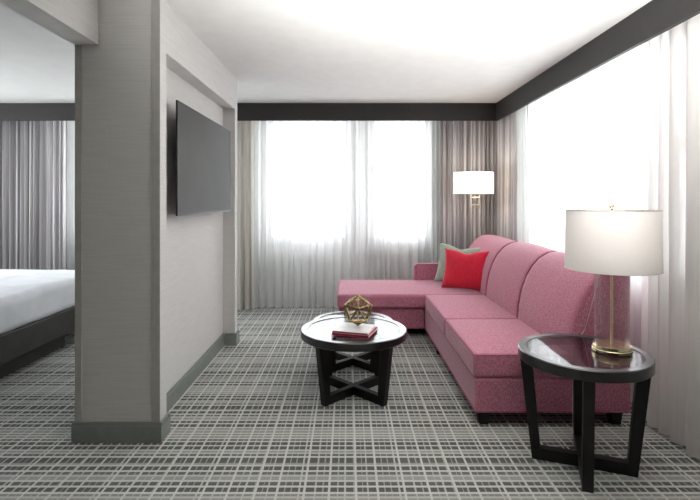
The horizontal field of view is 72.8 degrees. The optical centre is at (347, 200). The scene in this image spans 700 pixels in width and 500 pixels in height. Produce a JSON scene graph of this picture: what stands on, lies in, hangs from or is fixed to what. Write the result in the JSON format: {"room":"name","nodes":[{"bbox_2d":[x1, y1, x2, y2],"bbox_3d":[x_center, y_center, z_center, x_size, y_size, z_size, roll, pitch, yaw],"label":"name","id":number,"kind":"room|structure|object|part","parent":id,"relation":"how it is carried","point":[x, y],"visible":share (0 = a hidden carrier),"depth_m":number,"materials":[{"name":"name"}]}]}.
{"room":"hotel room","nodes":[
{"label":"hotel room","id":0,"kind":"room"},
{"bbox_2d":[82,0,236,421],"bbox_3d":[-1.337,0.103,3.730,0.485,2.594,1.940,0,0,0],"label":"wall partition","id":1,"kind":"structure","parent":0,"point":[198,252],"depth_m":2.76,"materials":[{"name":"paint"}]},
{"bbox_2d":[0,0,97,44],"bbox_3d":[-1.518,-1.048,0.176,0.143,0.291,5.153,0,0,0],"label":"trim","id":2,"kind":"structure","parent":1,"relation":"attached to","point":[74,21],"depth_m":2.48,"materials":[{"name":"paint"}]},
{"bbox_2d":[75,0,159,421],"bbox_3d":[-1.337,0.048,2.757,0.493,2.484,0.006,0,0,0],"label":"trim","id":3,"kind":"structure","parent":1,"relation":"attached to","point":[155,4],"depth_m":2.75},
{"bbox_2d":[71,330,239,442],"bbox_3d":[-1.337,1.343,3.730,0.521,0.115,1.976,0,0,0],"label":"baseboard","id":4,"kind":"structure","parent":1,"relation":"attached to","point":[81,432],"depth_m":2.75,"materials":[{"name":"paint"}]},
{"bbox_2d":[176,100,230,215],"bbox_3d":[-1.155,-0.275,3.760,0.109,0.750,1.380,0,0,0],"label":"television","id":5,"kind":"object","parent":1,"relation":"attached to","point":[203,146],"visible":1,"depth_m":3.55,"materials":[{"name":"black plastic"}]},
{"bbox_3d":[-1.127,-0.275,3.760,0.046,0.750,1.380,0,0,0],"label":"casing","id":6,"kind":"part","parent":5,"relation":"part of","materials":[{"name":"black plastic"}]},
{"bbox_2d":[66,121,496,269],"bbox_3d":[-1.440,0.103,6.520,7.520,2.594,0.200,0,0,0],"label":"wall","id":7,"kind":"structure","parent":0,"point":[66,121],"depth_m":6.42,"materials":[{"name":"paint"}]},
{"bbox_2d":[453,171,493,208],"bbox_3d":[1.483,-0.116,5.902,0.472,0.431,1.036,0,0,0],"label":"wall sconce","id":8,"kind":"object","parent":7,"relation":"attached to","point":[470,182],"visible":0.99,"depth_m":5.42,"materials":[{"name":"white fabric"}]},
{"bbox_3d":[1.483,-0.205,5.620,0.464,0.251,0.464,0,0,0],"label":"lamp shade","id":9,"kind":"part","parent":8,"relation":"part of","materials":[{"name":"white fabric"}]},
{"bbox_3d":[1.515,-0.050,5.668,0.171,0.260,0.018,0,0,-38],"label":"swing arm","id":10,"kind":"part","parent":8,"relation":"part of","materials":[{"name":"silver metal"}]},
{"bbox_2d":[0,0,651,102],"bbox_3d":[-1.390,-1.244,2.060,7.620,0.100,9.320,0,0,0],"label":"ceiling","id":11,"kind":"structure","parent":0,"point":[276,51],"depth_m":3.63,"materials":[{"name":"paint"}]},
{"bbox_2d":[0,121,65,269],"bbox_3d":[-4.260,0.107,6.077,1.282,2.562,0.128,0,0,0],"label":"drape","id":12,"kind":"object","parent":11,"relation":"hanging from","point":[32,153],"visible":0.72,"depth_m":6.06,"materials":[{"name":"grey fabric"}]},
{"bbox_2d":[67,121,74,269],"bbox_3d":[-2.680,0.107,6.200,1.921,2.562,0.125,0,0,0],"label":"sheer curtain","id":13,"kind":"object","parent":11,"relation":"hanging from","point":[70,124],"visible":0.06,"depth_m":6.18,"materials":[{"name":"white fabric"}]},
{"bbox_2d":[237,121,253,309],"bbox_3d":[-1.460,0.107,6.085,0.521,2.562,0.134,0,0,0],"label":"drape","id":14,"kind":"object","parent":11,"relation":"hanging from","point":[245,129],"visible":0.41,"depth_m":6.05,"materials":[{"name":"beige fabric"}]},
{"bbox_2d":[0,103,495,120],"bbox_3d":[-1.579,-1.087,5.835,6.843,0.214,0.030,0,0,0],"label":"window valance","id":15,"kind":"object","parent":11,"relation":"attached to","point":[8,111],"depth_m":5.82,"materials":[{"name":"black wood"}]},
{"bbox_2d":[254,121,363,307],"bbox_3d":[-0.550,0.107,6.176,1.502,2.562,0.134,0,0,0],"label":"sheer curtain","id":16,"kind":"object","parent":11,"relation":"hanging from","point":[309,193],"visible":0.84,"depth_m":6.16,"materials":[{"name":"white fabric"}]},
{"bbox_2d":[363,121,430,279],"bbox_3d":[0.660,0.107,6.287,1.003,2.562,0.102,0,0,0],"label":"sheer curtain","id":17,"kind":"object","parent":11,"relation":"hanging from","point":[396,154],"visible":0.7,"depth_m":6.28,"materials":[{"name":"white fabric"}]},
{"bbox_2d":[431,121,440,262],"bbox_3d":[1.140,0.107,6.157,0.141,2.562,0.068,0,0,0],"label":"sheer curtain","id":18,"kind":"object","parent":11,"relation":"hanging from","point":[435,125],"visible":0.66,"depth_m":6.16,"materials":[{"name":"white fabric"}]},
{"bbox_2d":[441,121,495,249],"bbox_3d":[1.530,0.107,6.066,0.701,2.562,0.119,0,0,0],"label":"drape","id":19,"kind":"object","parent":11,"relation":"hanging from","point":[466,146],"visible":0.65,"depth_m":6.05,"materials":[{"name":"grey fabric"}]},
{"bbox_2d":[496,111,516,240],"bbox_3d":[1.909,0.107,5.665,0.086,2.562,0.800,0,0,0],"label":"drape","id":20,"kind":"object","parent":11,"relation":"hanging from","point":[506,142],"visible":0.49,"depth_m":5.65,"materials":[{"name":"grey fabric"}]},
{"bbox_2d":[516,106,530,242],"bbox_3d":[1.879,0.107,5.040,0.064,2.562,0.421,0,0,0],"label":"sheer curtain","id":21,"kind":"object","parent":11,"relation":"hanging from","point":[523,190],"visible":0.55,"depth_m":5.07,"materials":[{"name":"white fabric"}]},
{"bbox_2d":[496,0,699,120],"bbox_3d":[1.828,-1.087,1.710,0.030,0.214,8.220,0,0,0],"label":"window valance","id":22,"kind":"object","parent":11,"relation":"attached to","point":[656,17],"depth_m":3.33,"materials":[{"name":"black wood"}]},
{"bbox_2d":[641,14,699,459],"bbox_3d":[1.892,0.107,2.611,0.088,2.562,0.821,0,0,-1],"label":"sheer curtain","id":23,"kind":"object","parent":11,"relation":"hanging from","point":[670,61],"visible":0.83,"depth_m":2.72,"materials":[{"name":"white fabric"}]},
{"bbox_2d":[0,306,699,499],"bbox_3d":[-1.390,1.450,2.060,7.620,0.100,9.320,0,0,0],"label":"floor","id":24,"kind":"structure","parent":0,"point":[254,424],"depth_m":2.76,"materials":[{"name":"carpet"}]},
{"bbox_2d":[0,269,74,378],"bbox_3d":[-3.690,1.062,4.120,2.120,0.675,2.200,0,0,0],"label":"bed","id":25,"kind":"object","parent":24,"relation":"on","point":[37,306],"visible":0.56,"depth_m":4.10,"materials":[{"name":"white fabric"}]},
{"bbox_3d":[-3.691,0.891,4.120,2.096,0.333,2.172,0,0,0],"label":"mattress","id":26,"kind":"part","parent":25,"relation":"part of","materials":[{"name":"white fabric"}]},
{"bbox_2d":[301,315,406,406],"bbox_3d":[0.042,1.163,3.449,0.766,0.475,0.766,0,0,-45],"label":"coffee table","id":27,"kind":"object","parent":24,"relation":"on","point":[383,346],"visible":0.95,"depth_m":3.25,"materials":[{"name":"brown wood"}]},
{"bbox_3d":[-0.169,1.189,3.239,0.112,0.422,0.045,0,0,-45],"label":"leg","id":28,"kind":"part","parent":27,"relation":"part of","materials":[{"name":"brown wood"}]},
{"bbox_3d":[-0.169,1.189,3.659,0.045,0.422,0.112,0,0,-45],"label":"leg","id":29,"kind":"part","parent":27,"relation":"part of","materials":[{"name":"brown wood"}]},
{"bbox_2d":[332,327,377,338],"bbox_3d":[0.052,0.915,3.335,0.262,0.018,0.245,0,0,19],"label":"book","id":30,"kind":"object","parent":27,"relation":"on","point":[375,329],"visible":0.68,"depth_m":3.23,"materials":[{"name":"paper"}]},
{"bbox_2d":[332,322,375,335],"bbox_3d":[0.046,0.898,3.331,0.250,0.016,0.235,0,0,17],"label":"book","id":31,"kind":"object","parent":30,"relation":"on","point":[344,327],"visible":0.96,"depth_m":3.29,"materials":[{"name":"paper"}]},
{"bbox_2d":[344,294,371,325],"bbox_3d":[0.070,0.774,3.355,0.202,0.231,0.198,0,0,44],"label":"decorative orb","id":32,"kind":"object","parent":31,"relation":"on","point":[357,297],"visible":1,"depth_m":3.31,"materials":[{"name":"gold metal"}]},
{"bbox_3d":[0.253,1.189,3.659,0.112,0.422,0.045,0,0,-45],"label":"leg","id":33,"kind":"part","parent":27,"relation":"part of","materials":[{"name":"brown wood"}]},
{"bbox_3d":[0.253,1.189,3.239,0.045,0.422,0.112,0,0,-45],"label":"leg","id":34,"kind":"part","parent":27,"relation":"part of","materials":[{"name":"brown wood"}]},
{"bbox_2d":[337,234,630,423],"bbox_3d":[0.820,0.898,4.380,1.872,1.004,2.891,0,0,0],"label":"sectional sofa","id":35,"kind":"object","parent":24,"relation":"on","point":[527,289],"visible":0.81,"depth_m":3.32,"materials":[{"name":"pink fabric"}]},
{"bbox_2d":[337,280,481,307],"bbox_3d":[0.654,1.024,5.295,1.539,0.160,0.940,0,0,0],"label":"cushion","id":36,"kind":"object","parent":35,"relation":"on","point":[379,293],"depth_m":4.94,"materials":[{"name":"pink fabric"}]},
{"bbox_3d":[1.200,1.038,5.760,0.800,0.555,0.130,0,0,0],"label":"arm","id":37,"kind":"part","parent":35,"relation":"part of"},
{"bbox_2d":[434,242,479,280],"bbox_3d":[1.255,0.730,5.400,0.554,0.482,0.161,0,0,32],"label":"throw pillow","id":38,"kind":"object","parent":35,"relation":"on","point":[439,276],"visible":0.37,"depth_m":5.46,"materials":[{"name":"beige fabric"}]},
{"bbox_2d":[441,248,488,290],"bbox_3d":[1.254,0.739,5.069,0.515,0.425,0.184,0,0,31],"label":"throw pillow","id":39,"kind":"object","parent":35,"relation":"on","point":[462,270],"visible":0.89,"depth_m":5.02,"materials":[{"name":"red fabric"}]},
{"bbox_2d":[426,295,517,334],"bbox_3d":[1.099,1.020,4.315,0.649,0.167,0.974,0,0,0],"label":"seat cushion","id":40,"kind":"object","parent":35,"relation":"on","point":[440,308],"depth_m":4.18,"materials":[{"name":"pink fabric"}]},
{"bbox_3d":[0.850,1.356,3.000,0.075,0.088,0.075,0,0,0],"label":"leg","id":41,"kind":"part","parent":35,"relation":"part of","materials":[{"name":"black wood"}]},
{"bbox_3d":[1.558,0.857,5.261,0.395,0.921,1.037,0,0,0],"label":"backrest","id":42,"kind":"part","parent":35,"relation":"part of","materials":[{"name":"pink fabric"}]},
{"bbox_2d":[445,319,572,377],"bbox_3d":[1.100,1.020,3.383,0.649,0.168,0.895,0,0,0],"label":"seat cushion","id":43,"kind":"object","parent":35,"relation":"on","point":[487,348],"depth_m":3.11,"materials":[{"name":"pink fabric"}]},
{"bbox_3d":[1.558,0.857,4.301,0.395,0.921,0.877,0,0,0],"label":"backrest","id":44,"kind":"part","parent":35,"relation":"part of","materials":[{"name":"pink fabric"}]},
{"bbox_3d":[1.558,0.857,3.402,0.395,0.921,0.916,0,0,0],"label":"backrest","id":45,"kind":"part","parent":35,"relation":"part of","materials":[{"name":"pink fabric"}]},
{"bbox_3d":[1.680,1.356,3.000,0.075,0.088,0.075,0,0,0],"label":"leg","id":46,"kind":"part","parent":35,"relation":"part of","materials":[{"name":"black wood"}]},
{"bbox_2d":[518,333,654,492],"bbox_3d":[1.240,1.095,2.510,0.646,0.610,0.646,0,0,21],"label":"side table","id":47,"kind":"object","parent":24,"relation":"on","point":[583,456],"visible":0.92,"depth_m":2.41,"materials":[{"name":"brown wood"}]},
{"bbox_3d":[1.000,1.121,2.602,0.110,0.557,0.050,0,0,21],"label":"leg","id":48,"kind":"part","parent":47,"relation":"part of","materials":[{"name":"brown wood"}]},
{"bbox_3d":[1.332,1.121,2.750,0.050,0.557,0.110,0,0,21],"label":"leg","id":49,"kind":"part","parent":47,"relation":"part of","materials":[{"name":"brown wood"}]},
{"bbox_3d":[1.148,1.121,2.270,0.050,0.557,0.110,0,0,21],"label":"leg","id":50,"kind":"part","parent":47,"relation":"part of","materials":[{"name":"brown wood"}]},
{"bbox_2d":[564,204,663,432],"bbox_3d":[1.407,0.707,2.530,0.457,1.376,0.528,0,0,32],"label":"table lamp","id":51,"kind":"object","parent":47,"relation":"on","point":[618,242],"visible":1,"depth_m":2.33,"materials":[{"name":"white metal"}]},
{"bbox_3d":[1.373,0.869,2.722,0.054,1.051,0.264,0,0,0],"label":"cord","id":52,"kind":"part","parent":51,"relation":"part of","materials":[{"name":"plastic"}]},
{"bbox_3d":[1.388,0.404,2.500,0.014,0.699,0.014,0,0,0],"label":"rod","id":53,"kind":"part","parent":51,"relation":"part of","materials":[{"name":"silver metal"}]},
{"bbox_3d":[1.388,0.205,2.500,0.452,0.308,0.452,0,0,0],"label":"lamp shade","id":54,"kind":"part","parent":51,"relation":"part of","materials":[{"name":"fabric"}]},
{"bbox_3d":[1.480,1.121,2.418,0.110,0.557,0.050,0,0,21],"label":"leg","id":55,"kind":"part","parent":47,"relation":"part of","materials":[{"name":"brown wood"}]},
{"bbox_2d":[527,45,640,400],"bbox_3d":[1.999,0.107,4.075,0.111,2.562,2.451,0,0,0],"label":"window","id":56,"kind":"structure","parent":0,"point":[584,135],"depth_m":3.94,"materials":[{"name":"white glass"}]}
]}

